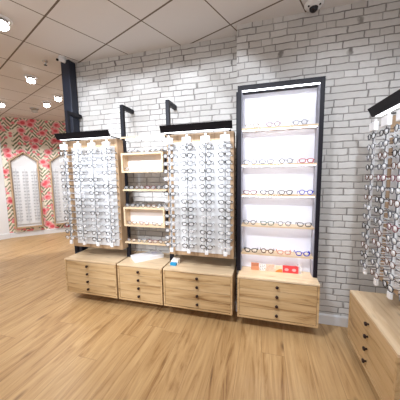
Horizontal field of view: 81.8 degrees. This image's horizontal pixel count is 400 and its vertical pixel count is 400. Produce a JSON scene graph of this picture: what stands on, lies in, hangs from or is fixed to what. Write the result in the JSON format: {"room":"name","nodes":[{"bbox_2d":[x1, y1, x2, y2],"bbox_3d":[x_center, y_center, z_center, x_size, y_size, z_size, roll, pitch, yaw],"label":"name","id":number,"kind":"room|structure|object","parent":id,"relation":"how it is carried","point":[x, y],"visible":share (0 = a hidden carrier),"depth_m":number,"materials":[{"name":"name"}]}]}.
{"room":"shop","nodes":[
{"label":"shop","id":0,"kind":"room"},
{"bbox_2d":[0,147,9,233],"bbox_3d":[-6.060,-0.335,4.136,0.101,3.010,4.000,4,8,35],"label":"wall","id":1,"kind":"structure","parent":0,"point":[4,225],"depth_m":5.74,"materials":[{"name":"white paint"}]},
{"bbox_2d":[0,233,9,239],"bbox_3d":[-5.991,1.097,4.257,0.020,0.135,4.000,4,8,35],"label":"baseboard","id":2,"kind":"structure","parent":1,"relation":"attached to","point":[7,235],"depth_m":5.79,"materials":[{"name":"white wood"}]},
{"bbox_2d":[0,117,69,232],"bbox_3d":[-1.169,-0.805,7.813,8.500,3.010,0.100,-4,7,-28],"label":"wall","id":3,"kind":"structure","parent":0,"point":[35,138],"depth_m":5.99,"materials":[{"name":"paper"}]},
{"bbox_2d":[8,152,43,228],"bbox_3d":[-4.450,-0.252,5.929,0.600,1.940,0.129,-4,7,-28],"label":"display","id":4,"kind":"object","parent":3,"relation":"attached to","point":[21,162],"visible":1,"depth_m":5.94,"materials":[{"name":"white laminate"}]},
{"bbox_2d":[10,227,72,237],"bbox_3d":[-1.121,0.634,7.918,8.500,0.125,0.025,-4,7,-28],"label":"baseboard","id":5,"kind":"structure","parent":3,"relation":"attached to","point":[55,230],"depth_m":6.17,"materials":[{"name":"white wood"}]},
{"bbox_2d":[49,153,71,224],"bbox_3d":[-3.709,-0.306,6.332,0.600,1.940,0.129,-4,7,-28],"label":"display","id":6,"kind":"object","parent":3,"relation":"attached to","point":[54,163],"visible":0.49,"depth_m":6.29,"materials":[{"name":"white laminate"}]},
{"bbox_2d":[0,0,367,121],"bbox_3d":[-2.530,-2.026,5.069,10.360,0.050,11.200,1,6,15],"label":"ceiling","id":7,"kind":"structure","parent":0,"point":[80,31],"depth_m":2.35,"materials":[{"name":"tile"}]},
{"bbox_2d":[0,101,6,106],"bbox_3d":[-3.920,-1.892,4.552,0.178,0.110,0.178,-6,8,-39],"label":"ceiling light","id":8,"kind":"object","parent":7,"relation":"attached to","point":[2,104],"visible":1,"depth_m":4.54,"materials":[{"name":"white plastic"}]},
{"bbox_2d":[0,14,12,31],"bbox_3d":[-1.864,-1.661,2.169,0.178,0.110,0.178,-6,8,-38],"label":"ceiling light","id":9,"kind":"object","parent":7,"relation":"attached to","point":[5,25],"visible":1,"depth_m":2.16,"materials":[{"name":"white plastic"}]},
{"bbox_2d":[23,74,37,83],"bbox_3d":[-2.503,-1.788,3.418,0.178,0.110,0.178,-5,8,-34],"label":"ceiling light","id":10,"kind":"object","parent":7,"relation":"attached to","point":[31,79],"visible":0.98,"depth_m":3.39,"materials":[{"name":"white plastic"}]},
{"bbox_2d":[29,108,38,112],"bbox_3d":[-3.586,-1.946,5.007,0.178,0.110,0.178,-5,8,-34],"label":"ceiling light","id":11,"kind":"object","parent":7,"relation":"attached to","point":[34,110],"visible":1,"depth_m":4.98,"materials":[{"name":"silver metal"}]},
{"bbox_2d":[41,101,51,106],"bbox_3d":[-3.055,-1.909,4.602,0.178,0.110,0.178,-5,7,-32],"label":"ceiling light","id":12,"kind":"object","parent":7,"relation":"attached to","point":[45,103],"visible":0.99,"depth_m":4.57,"materials":[{"name":"white plastic"}]},
{"bbox_2d":[52,95,62,101],"bbox_3d":[-2.613,-1.877,4.253,0.178,0.110,0.178,-4,7,-30],"label":"ceiling light","id":13,"kind":"object","parent":7,"relation":"attached to","point":[58,98],"visible":0.92,"depth_m":4.22,"materials":[{"name":"white plastic"}]},
{"bbox_2d":[56,55,65,62],"bbox_3d":[-1.716,-1.734,2.853,0.105,0.073,0.070,-3,7,-19],"label":"camera","id":14,"kind":"object","parent":7,"relation":"attached to","point":[61,58],"visible":1,"depth_m":2.84,"materials":[{"name":"white plastic"}]},
{"bbox_2d":[304,0,323,12],"bbox_3d":[0.996,-1.682,2.023,0.156,0.072,0.156,1,6,15],"label":"dome camera","id":15,"kind":"object","parent":7,"relation":"attached to","point":[311,6],"visible":1,"depth_m":2.00,"materials":[{"name":"white plastic"}]},
{"bbox_2d":[0,221,379,399],"bbox_3d":[-2.727,1.113,4.539,10.360,0.050,13.000,1,6,15],"label":"floor","id":16,"kind":"structure","parent":0,"point":[57,343],"depth_m":2.05,"materials":[{"name":"brown wood"}]},
{"bbox_2d":[61,60,87,253],"bbox_3d":[-1.690,-0.288,3.141,0.200,3.009,0.138,1,6,15],"label":"steel column","id":17,"kind":"structure","parent":16,"relation":"on","point":[68,70],"depth_m":2.99,"materials":[{"name":"black metal"}]},
{"bbox_2d":[75,0,399,316],"bbox_3d":[0.197,-0.268,2.704,3.790,3.010,0.377,1,6,15],"label":"wall","id":18,"kind":"structure","parent":0,"point":[356,46],"depth_m":2.26,"materials":[{"name":"brick"}]},
{"bbox_2d":[64,111,81,251],"bbox_3d":[-1.621,-0.223,3.077,0.040,1.809,0.238,1,6,15],"label":"wall post","id":19,"kind":"object","parent":18,"relation":"attached to","point":[68,114],"visible":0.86,"depth_m":2.90,"materials":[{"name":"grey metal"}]},
{"bbox_2d":[64,247,136,297],"bbox_3d":[-1.251,0.906,2.970,0.722,0.420,0.493,1,6,15],"label":"drawer cabinet","id":20,"kind":"object","parent":18,"relation":"attached to","point":[92,270],"visible":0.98,"depth_m":2.78,"materials":[{"name":"brown wood"}]},
{"bbox_2d":[119,104,133,256],"bbox_3d":[-0.864,-0.210,2.868,0.040,1.809,0.238,1,6,15],"label":"wall post","id":21,"kind":"object","parent":18,"relation":"attached to","point":[123,108],"visible":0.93,"depth_m":2.74,"materials":[{"name":"black metal"}]},
{"bbox_2d":[54,130,127,249],"bbox_3d":[-1.267,-0.087,2.725,0.710,1.353,0.273,1,6,15],"label":"rack","id":22,"kind":"object","parent":21,"relation":"attached to","point":[116,144],"visible":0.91,"depth_m":2.71,"materials":[{"name":"white laminate"}]},
{"bbox_2d":[54,130,109,139],"bbox_3d":[-1.306,-0.715,2.545,0.710,0.063,0.043,1,6,15],"label":"hood","id":23,"kind":"object","parent":22,"relation":"attached to","point":[99,133],"depth_m":2.54,"materials":[{"name":"black metal"}]},
{"bbox_2d":[117,251,176,304],"bbox_3d":[-0.617,0.916,2.794,0.550,0.420,0.493,1,6,15],"label":"drawer cabinet","id":24,"kind":"object","parent":18,"relation":"attached to","point":[141,281],"visible":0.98,"depth_m":2.59,"materials":[{"name":"brown wood"}]},
{"bbox_2d":[130,250,163,262],"bbox_3d":[-0.640,0.681,2.803,0.354,0.044,0.192,-5,7,-31],"label":"tray","id":25,"kind":"object","parent":24,"relation":"on","point":[146,256],"visible":1,"depth_m":2.76,"materials":[{"name":"white plastic"}]},
{"bbox_2d":[165,99,176,260],"bbox_3d":[-0.315,-0.202,2.716,0.040,1.809,0.238,1,6,15],"label":"wall post","id":26,"kind":"object","parent":18,"relation":"attached to","point":[168,104],"visible":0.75,"depth_m":2.53,"materials":[{"name":"black metal"}]},
{"bbox_2d":[120,134,165,140],"bbox_3d":[-0.614,-0.687,2.557,0.543,0.032,0.120,1,6,15],"label":"wall shelf","id":27,"kind":"object","parent":26,"relation":"attached to","point":[160,135],"visible":0.79,"depth_m":2.52,"materials":[{"name":"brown wood"}]},
{"bbox_2d":[121,151,166,172],"bbox_3d":[-0.621,-0.418,2.590,0.523,0.217,0.120,1,6,15],"label":"box shelf","id":28,"kind":"object","parent":26,"relation":"attached to","point":[141,159],"visible":0.81,"depth_m":2.61,"materials":[{"name":"brown wood"}]},
{"bbox_2d":[123,189,167,191],"bbox_3d":[-0.606,-0.107,2.620,0.543,0.032,0.120,1,6,15],"label":"wall shelf","id":29,"kind":"object","parent":26,"relation":"attached to","point":[124,190],"visible":0.72,"depth_m":2.56,"materials":[{"name":"brown wood"}]},
{"bbox_2d":[123,206,168,227],"bbox_3d":[-0.612,0.189,2.656,0.523,0.221,0.120,1,6,15],"label":"box shelf","id":30,"kind":"object","parent":26,"relation":"attached to","point":[133,213],"visible":0.76,"depth_m":2.68,"materials":[{"name":"brown wood"}]},
{"bbox_2d":[125,239,168,245],"bbox_3d":[-0.597,0.499,2.687,0.543,0.032,0.120,1,6,15],"label":"wall shelf","id":31,"kind":"object","parent":26,"relation":"attached to","point":[146,242],"visible":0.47,"depth_m":2.66,"materials":[{"name":"brown wood"}]},
{"bbox_2d":[159,120,234,258],"bbox_3d":[-0.012,-0.067,2.378,0.716,1.353,0.273,1,6,15],"label":"rack","id":32,"kind":"object","parent":26,"relation":"attached to","point":[212,138],"visible":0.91,"depth_m":2.37,"materials":[{"name":"white laminate"}]},
{"bbox_2d":[159,120,231,134],"bbox_3d":[-0.022,-0.705,2.304,0.716,0.067,0.265,1,6,15],"label":"hood","id":33,"kind":"object","parent":32,"relation":"attached to","point":[216,125],"depth_m":2.21,"materials":[{"name":"black metal"}]},
{"bbox_2d":[163,254,235,315],"bbox_3d":[0.022,0.926,2.618,0.745,0.420,0.493,1,6,15],"label":"drawer cabinet","id":34,"kind":"object","parent":18,"relation":"attached to","point":[200,283],"visible":0.97,"depth_m":2.43,"materials":[{"name":"brown wood"}]},
{"bbox_2d":[170,257,179,265],"bbox_3d":[-0.281,0.691,2.595,0.082,0.060,0.099,1,7,20],"label":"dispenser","id":35,"kind":"object","parent":34,"relation":"on","point":[175,261],"visible":1,"depth_m":2.58,"materials":[{"name":"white plastic"}]},
{"bbox_2d":[236,92,237,266],"bbox_3d":[0.425,-0.190,2.511,0.040,1.809,0.238,1,6,15],"label":"wall post","id":36,"kind":"object","parent":18,"relation":"attached to","point":[236,92],"visible":0.29,"depth_m":2.37,"materials":[{"name":"grey metal"}]},
{"bbox_2d":[241,248,312,258],"bbox_3d":[0.767,0.543,2.348,0.676,0.016,0.128,1,6,15],"label":"shelf","id":37,"kind":"object","parent":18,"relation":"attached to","point":[293,255],"depth_m":2.34,"materials":[{"name":"brown wood"}]},
{"bbox_2d":[241,222,313,228],"bbox_3d":[0.763,0.257,2.316,0.676,0.016,0.128,1,6,15],"label":"shelf","id":38,"kind":"object","parent":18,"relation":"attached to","point":[293,226],"depth_m":2.30,"materials":[{"name":"brown wood"}]},
{"bbox_2d":[237,266,319,327],"bbox_3d":[0.761,0.948,2.322,0.738,0.420,0.316,1,6,15],"label":"drawer cabinet","id":39,"kind":"object","parent":18,"relation":"attached to","point":[287,298],"visible":0.94,"depth_m":2.20,"materials":[{"name":"brown wood"}]},
{"bbox_2d":[251,262,258,269],"bbox_3d":[0.573,0.690,2.407,0.080,0.078,0.005,1,6,15],"label":"leaflet","id":40,"kind":"object","parent":39,"relation":"on","point":[254,266],"visible":1,"depth_m":2.41,"materials":[{"name":"orange paper"}]},
{"bbox_2d":[260,264,264,270],"bbox_3d":[0.645,0.696,2.388,0.052,0.070,0.005,1,6,15],"label":"leaflet","id":41,"kind":"object","parent":39,"relation":"on","point":[262,266],"visible":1,"depth_m":2.39,"materials":[{"name":"white paper"}]},
{"bbox_2d":[266,264,274,271],"bbox_3d":[0.719,0.695,2.367,0.088,0.074,0.006,1,6,15],"label":"leaflet","id":42,"kind":"object","parent":39,"relation":"on","point":[269,267],"visible":1,"depth_m":2.36,"materials":[{"name":"beige paper"}]},
{"bbox_2d":[275,265,281,271],"bbox_3d":[0.799,0.699,2.345,0.066,0.068,0.005,1,6,15],"label":"leaflet","id":43,"kind":"object","parent":39,"relation":"on","point":[277,268],"visible":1,"depth_m":2.35,"materials":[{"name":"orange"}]},
{"bbox_2d":[237,76,325,277],"bbox_3d":[0.758,-0.181,2.273,0.760,1.833,0.142,1,6,15],"label":"display shelf","id":44,"kind":"object","parent":39,"relation":"on","point":[285,102],"visible":0.99,"depth_m":2.29,"materials":[{"name":"black metal"}]},
{"bbox_2d":[260,247,273,253],"bbox_3d":[0.688,0.507,2.368,0.139,0.051,0.108,1,6,16],"label":"spectacles","id":45,"kind":"object","parent":44,"relation":"on","point":[260,247],"visible":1,"depth_m":2.32,"materials":[{"name":"brown plastic"}]},
{"bbox_2d":[242,194,315,196],"bbox_3d":[0.758,-0.048,2.283,0.676,0.016,0.128,1,6,15],"label":"shelf","id":46,"kind":"object","parent":44,"relation":"attached to","point":[243,195],"depth_m":2.24,"materials":[{"name":"brown wood"}]},
{"bbox_2d":[242,163,316,165],"bbox_3d":[0.754,-0.344,2.251,0.676,0.016,0.128,1,6,15],"label":"shelf","id":47,"kind":"object","parent":44,"relation":"attached to","point":[246,164],"depth_m":2.21,"materials":[{"name":"brown wood"}]},
{"bbox_2d":[242,123,318,131],"bbox_3d":[0.750,-0.688,2.213,0.676,0.016,0.128,1,6,15],"label":"shelf","id":48,"kind":"object","parent":44,"relation":"attached to","point":[304,127],"depth_m":2.20,"materials":[{"name":"brown wood"}]},
{"bbox_2d":[277,190,292,194],"bbox_3d":[0.833,-0.078,2.262,0.137,0.045,0.106,1,6,14],"label":"spectacles","id":49,"kind":"object","parent":44,"relation":"on","point":[279,190],"visible":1,"depth_m":2.22,"materials":[{"name":"black"}]},
{"bbox_2d":[294,250,309,255],"bbox_3d":[1.005,0.514,2.281,0.139,0.048,0.108,1,6,14],"label":"spectacles","id":50,"kind":"object","parent":44,"relation":"on","point":[294,250],"visible":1,"depth_m":2.23,"materials":[{"name":"blue plastic"}]},
{"bbox_2d":[297,158,314,162],"bbox_3d":[1.000,-0.370,2.183,0.136,0.043,0.106,1,7,17],"label":"spectacles","id":51,"kind":"object","parent":44,"relation":"on","point":[301,158],"visible":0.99,"depth_m":2.13,"materials":[{"name":"red"}]},
{"bbox_2d":[283,265,298,273],"bbox_3d":[0.907,0.697,2.315,0.148,0.075,0.005,1,6,15],"label":"leaflet","id":52,"kind":"object","parent":39,"relation":"on","point":[286,269],"visible":1,"depth_m":2.31,"materials":[{"name":"red paper"}]},
{"bbox_2d":[235,301,347,326],"bbox_3d":[0.154,1.186,2.766,3.660,0.108,0.197,1,6,15],"label":"baseboard","id":53,"kind":"structure","parent":18,"relation":"attached to","point":[329,319],"depth_m":2.33,"materials":[{"name":"white paint"}]},
{"bbox_3d":[1.434,-0.019,0.268,0.100,3.010,3.682,1,6,15],"label":"wall","id":54,"kind":"structure","parent":0,"visible":0},
{"bbox_2d":[347,290,399,399],"bbox_3d":[1.433,1.020,1.574,0.562,0.420,0.740,1,6,15],"label":"drawer cabinet","id":55,"kind":"object","parent":54,"relation":"attached to","point":[373,332],"visible":1,"depth_m":1.58,"materials":[{"name":"brown wood"}]},
{"bbox_3d":[1.655,0.084,1.689,0.225,1.409,0.040,1,6,15],"label":"wall post","id":56,"kind":"object","parent":55,"relation":"on","visible":0},
{"bbox_2d":[363,89,399,299],"bbox_3d":[1.340,0.012,1.482,0.273,1.353,0.710,1,6,15],"label":"rack","id":57,"kind":"object","parent":56,"relation":"attached to","point":[392,102],"visible":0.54,"depth_m":1.65,"materials":[{"name":"white laminate"}]},
{"bbox_2d":[360,260,380,268],"bbox_3d":[1.355,0.512,1.832,0.118,0.048,0.136,1,6,15],"label":"spectacles","id":58,"kind":"object","parent":57,"relation":"on","point":[365,266],"visible":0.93,"depth_m":1.82,"materials":[{"name":"grey metal"}]},
{"bbox_2d":[361,241,381,249],"bbox_3d":[1.353,0.360,1.815,0.118,0.048,0.136,1,6,15],"label":"spectacles","id":59,"kind":"object","parent":57,"relation":"on","point":[366,246],"visible":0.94,"depth_m":1.82,"materials":[{"name":"brown"}]},
{"bbox_2d":[361,250,382,259],"bbox_3d":[1.354,0.436,1.823,0.119,0.049,0.137,1,6,15],"label":"spectacles","id":60,"kind":"object","parent":57,"relation":"on","point":[362,253],"visible":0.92,"depth_m":1.81,"materials":[{"name":"black"}]},
{"bbox_2d":[361,232,385,241],"bbox_3d":[1.352,0.284,1.807,0.118,0.045,0.136,1,6,15],"label":"spectacles","id":61,"kind":"object","parent":57,"relation":"on","point":[363,234],"visible":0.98,"depth_m":1.80,"materials":[{"name":"grey metal"}]},
{"bbox_2d":[362,222,386,231],"bbox_3d":[1.351,0.208,1.798,0.119,0.046,0.137,1,6,15],"label":"spectacles","id":62,"kind":"object","parent":57,"relation":"on","point":[366,226],"visible":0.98,"depth_m":1.79,"materials":[{"name":"black"}]},
{"bbox_2d":[362,213,386,220],"bbox_3d":[1.350,0.132,1.790,0.118,0.048,0.136,1,6,15],"label":"spectacles","id":63,"kind":"object","parent":57,"relation":"on","point":[367,217],"visible":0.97,"depth_m":1.78,"materials":[{"name":"clear glass"}]},
{"bbox_2d":[364,194,386,199],"bbox_3d":[1.348,-0.021,1.774,0.118,0.044,0.136,1,6,15],"label":"spectacles","id":64,"kind":"object","parent":57,"relation":"on","point":[369,197],"visible":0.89,"depth_m":1.78,"materials":[{"name":"brown"}]},
{"bbox_2d":[363,204,387,210],"bbox_3d":[1.349,0.056,1.782,0.117,0.041,0.136,1,6,15],"label":"spectacles","id":65,"kind":"object","parent":57,"relation":"on","point":[369,207],"visible":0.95,"depth_m":1.77,"materials":[{"name":"silver metal"}]},
{"bbox_2d":[364,184,387,190],"bbox_3d":[1.347,-0.096,1.765,0.118,0.048,0.136,1,6,15],"label":"spectacles","id":66,"kind":"object","parent":57,"relation":"on","point":[369,187],"visible":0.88,"depth_m":1.75,"materials":[{"name":"grey metal"}]},
{"bbox_2d":[365,174,387,179],"bbox_3d":[1.346,-0.173,1.757,0.118,0.044,0.136,1,6,15],"label":"spectacles","id":67,"kind":"object","parent":57,"relation":"on","point":[371,176],"visible":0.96,"depth_m":1.75,"materials":[{"name":"brown"}]},
{"bbox_2d":[366,164,390,170],"bbox_3d":[1.345,-0.248,1.749,0.119,0.049,0.137,1,6,15],"label":"spectacles","id":68,"kind":"object","parent":57,"relation":"on","point":[371,166],"visible":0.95,"depth_m":1.74,"materials":[{"name":"black"}]},
{"bbox_2d":[366,154,391,159],"bbox_3d":[1.344,-0.324,1.740,0.118,0.048,0.136,1,6,15],"label":"spectacles","id":69,"kind":"object","parent":57,"relation":"on","point":[371,156],"visible":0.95,"depth_m":1.74,"materials":[{"name":"glass"}]},
{"bbox_2d":[367,143,392,149],"bbox_3d":[1.343,-0.400,1.732,0.117,0.047,0.136,1,6,15],"label":"spectacles","id":70,"kind":"object","parent":57,"relation":"on","point":[372,145],"visible":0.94,"depth_m":1.73,"materials":[{"name":"silver metal"}]},
{"bbox_2d":[367,133,393,139],"bbox_3d":[1.341,-0.476,1.724,0.119,0.046,0.137,1,6,15],"label":"spectacles","id":71,"kind":"object","parent":57,"relation":"on","point":[373,135],"visible":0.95,"depth_m":1.72,"materials":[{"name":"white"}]},
{"bbox_2d":[372,238,389,247],"bbox_3d":[1.302,0.304,1.625,0.118,0.045,0.136,1,6,15],"label":"spectacles","id":72,"kind":"object","parent":57,"relation":"on","point":[378,244],"visible":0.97,"depth_m":1.63,"materials":[{"name":"brown"}]},
{"bbox_2d":[372,228,390,236],"bbox_3d":[1.300,0.228,1.616,0.118,0.048,0.136,1,6,15],"label":"spectacles","id":73,"kind":"object","parent":57,"relation":"on","point":[379,233],"visible":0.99,"depth_m":1.60,"materials":[{"name":"brown"}]},
{"bbox_2d":[375,185,388,192],"bbox_3d":[1.296,-0.076,1.583,0.118,0.048,0.136,1,6,15],"label":"spectacles","id":74,"kind":"object","parent":57,"relation":"on","point":[382,188],"visible":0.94,"depth_m":1.58,"materials":[{"name":"clear glass"}]},
{"bbox_2d":[370,269,395,280],"bbox_3d":[1.305,0.533,1.650,0.118,0.045,0.136,1,6,15],"label":"spectacles","id":75,"kind":"object","parent":57,"relation":"on","point":[376,276],"visible":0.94,"depth_m":1.64,"materials":[{"name":"brown"}]},
{"bbox_2d":[376,175,389,180],"bbox_3d":[1.295,-0.153,1.575,0.118,0.044,0.136,1,6,15],"label":"spectacles","id":76,"kind":"object","parent":57,"relation":"on","point":[383,177],"visible":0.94,"depth_m":1.56,"materials":[{"name":"red"}]},
{"bbox_2d":[373,217,393,225],"bbox_3d":[1.300,0.152,1.608,0.118,0.048,0.136,1,6,15],"label":"spectacles","id":77,"kind":"object","parent":57,"relation":"on","point":[380,222],"visible":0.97,"depth_m":1.59,"materials":[{"name":"clear glass"}]},
{"bbox_2d":[370,259,396,269],"bbox_3d":[1.304,0.457,1.641,0.118,0.048,0.136,1,6,15],"label":"spectacles","id":78,"kind":"object","parent":57,"relation":"on","point":[377,265],"visible":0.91,"depth_m":1.64,"materials":[{"name":"clear glass"}]},
{"bbox_2d":[367,89,399,116],"bbox_3d":[1.327,-0.627,1.413,0.265,0.067,0.710,1,6,15],"label":"hood","id":79,"kind":"object","parent":57,"relation":"attached to","point":[392,102],"depth_m":1.56,"materials":[{"name":"black metal"}]},
{"bbox_2d":[375,196,392,203],"bbox_3d":[1.297,0.000,1.592,0.119,0.043,0.137,1,6,15],"label":"spectacles","id":80,"kind":"object","parent":57,"relation":"on","point":[380,199],"visible":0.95,"depth_m":1.58,"materials":[{"name":"black"}]},
{"bbox_2d":[377,163,390,169],"bbox_3d":[1.294,-0.228,1.567,0.118,0.042,0.136,1,6,15],"label":"spectacles","id":81,"kind":"object","parent":57,"relation":"on","point":[383,166],"visible":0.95,"depth_m":1.57,"materials":[{"name":"grey metal"}]},
{"bbox_2d":[371,248,397,258],"bbox_3d":[1.303,0.380,1.633,0.118,0.043,0.136,1,6,15],"label":"spectacles","id":82,"kind":"object","parent":57,"relation":"on","point":[377,254],"visible":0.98,"depth_m":1.63,"materials":[{"name":"grey metal"}]},
{"bbox_2d":[377,151,395,158],"bbox_3d":[1.293,-0.304,1.558,0.118,0.048,0.136,1,6,15],"label":"spectacles","id":83,"kind":"object","parent":57,"relation":"on","point":[385,153],"visible":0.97,"depth_m":1.56,"materials":[{"name":"brown"}]},
{"bbox_2d":[374,207,399,214],"bbox_3d":[1.298,0.075,1.600,0.119,0.045,0.137,1,6,15],"label":"spectacles","id":84,"kind":"object","parent":57,"relation":"on","point":[380,211],"visible":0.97,"depth_m":1.60,"materials":[{"name":"black"}]},
{"bbox_2d":[378,140,398,146],"bbox_3d":[1.292,-0.380,1.550,0.118,0.042,0.136,1,6,15],"label":"spectacles","id":85,"kind":"object","parent":57,"relation":"on","point":[385,142],"visible":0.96,"depth_m":1.55,"materials":[{"name":"grey metal"}]},
{"bbox_2d":[379,128,399,135],"bbox_3d":[1.291,-0.456,1.542,0.119,0.043,0.137,1,6,15],"label":"spectacles","id":86,"kind":"object","parent":57,"relation":"on","point":[385,131],"visible":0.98,"depth_m":1.54,"materials":[{"name":"black"}]},
{"bbox_2d":[382,280,399,292],"bbox_3d":[1.254,0.553,1.468,0.119,0.043,0.137,1,6,15],"label":"spectacles","id":87,"kind":"object","parent":57,"relation":"on","point":[389,287],"visible":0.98,"depth_m":1.47,"materials":[{"name":"black"}]},
{"bbox_2d":[384,257,398,268],"bbox_3d":[1.252,0.401,1.451,0.118,0.045,0.136,1,6,15],"label":"spectacles","id":88,"kind":"object","parent":57,"relation":"on","point":[392,265],"visible":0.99,"depth_m":1.46,"materials":[{"name":"brown"}]},
{"bbox_2d":[383,269,399,280],"bbox_3d":[1.253,0.477,1.459,0.118,0.045,0.136,1,6,15],"label":"spectacles","id":89,"kind":"object","parent":57,"relation":"on","point":[391,277],"visible":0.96,"depth_m":1.46,"materials":[{"name":"grey metal"}]},
{"bbox_2d":[385,234,399,244],"bbox_3d":[1.250,0.249,1.435,0.118,0.045,0.136,1,6,15],"label":"spectacles","id":90,"kind":"object","parent":57,"relation":"on","point":[394,241],"visible":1,"depth_m":1.43,"materials":[{"name":"clear glass"}]},
{"bbox_2d":[385,246,399,256],"bbox_3d":[1.251,0.324,1.443,0.118,0.044,0.136,1,6,15],"label":"spectacles","id":91,"kind":"object","parent":57,"relation":"on","point":[393,253],"visible":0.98,"depth_m":1.44,"materials":[{"name":"brown"}]},
{"bbox_2d":[386,223,399,232],"bbox_3d":[1.249,0.173,1.426,0.118,0.045,0.136,1,6,15],"label":"spectacles","id":92,"kind":"object","parent":57,"relation":"on","point":[395,228],"visible":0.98,"depth_m":1.43,"materials":[{"name":"red"}]},
{"bbox_2d":[387,211,399,219],"bbox_3d":[1.248,0.097,1.418,0.118,0.048,0.136,1,6,15],"label":"spectacles","id":93,"kind":"object","parent":57,"relation":"on","point":[395,215],"visible":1,"depth_m":1.42,"materials":[{"name":"clear glass"}]},
{"bbox_2d":[388,199,399,207],"bbox_3d":[1.247,0.021,1.410,0.118,0.045,0.136,1,6,15],"label":"spectacles","id":94,"kind":"object","parent":57,"relation":"on","point":[396,202],"visible":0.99,"depth_m":1.41,"materials":[{"name":"brown"}]},
{"bbox_2d":[389,187,399,194],"bbox_3d":[1.246,-0.055,1.401,0.118,0.045,0.136,1,6,15],"label":"spectacles","id":95,"kind":"object","parent":57,"relation":"on","point":[397,190],"visible":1,"depth_m":1.41,"materials":[{"name":"grey metal"}]},
{"bbox_2d":[390,175,399,181],"bbox_3d":[1.244,-0.132,1.393,0.118,0.044,0.136,1,6,15],"label":"spectacles","id":96,"kind":"object","parent":57,"relation":"on","point":[392,177],"visible":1,"depth_m":1.42,"materials":[{"name":"red"}]},
{"bbox_2d":[391,162,399,168],"bbox_3d":[1.243,-0.207,1.385,0.118,0.045,0.136,1,6,15],"label":"spectacles","id":97,"kind":"object","parent":57,"relation":"on","point":[393,165],"visible":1,"depth_m":1.41,"materials":[{"name":"brown"}]},
{"bbox_2d":[392,149,399,156],"bbox_3d":[1.242,-0.283,1.377,0.119,0.046,0.137,1,6,15],"label":"spectacles","id":98,"kind":"object","parent":57,"relation":"on","point":[394,153],"visible":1,"depth_m":1.41,"materials":[{"name":"black"}]},
{"bbox_2d":[393,137,399,143],"bbox_3d":[1.241,-0.359,1.368,0.118,0.048,0.136,1,6,15],"label":"spectacles","id":99,"kind":"object","parent":57,"relation":"on","point":[395,140],"visible":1,"depth_m":1.42,"materials":[{"name":"glass"}]},
{"bbox_2d":[393,124,399,131],"bbox_3d":[1.240,-0.435,1.360,0.118,0.048,0.136,1,6,15],"label":"spectacles","id":100,"kind":"object","parent":57,"relation":"on","point":[396,127],"visible":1,"depth_m":1.41,"materials":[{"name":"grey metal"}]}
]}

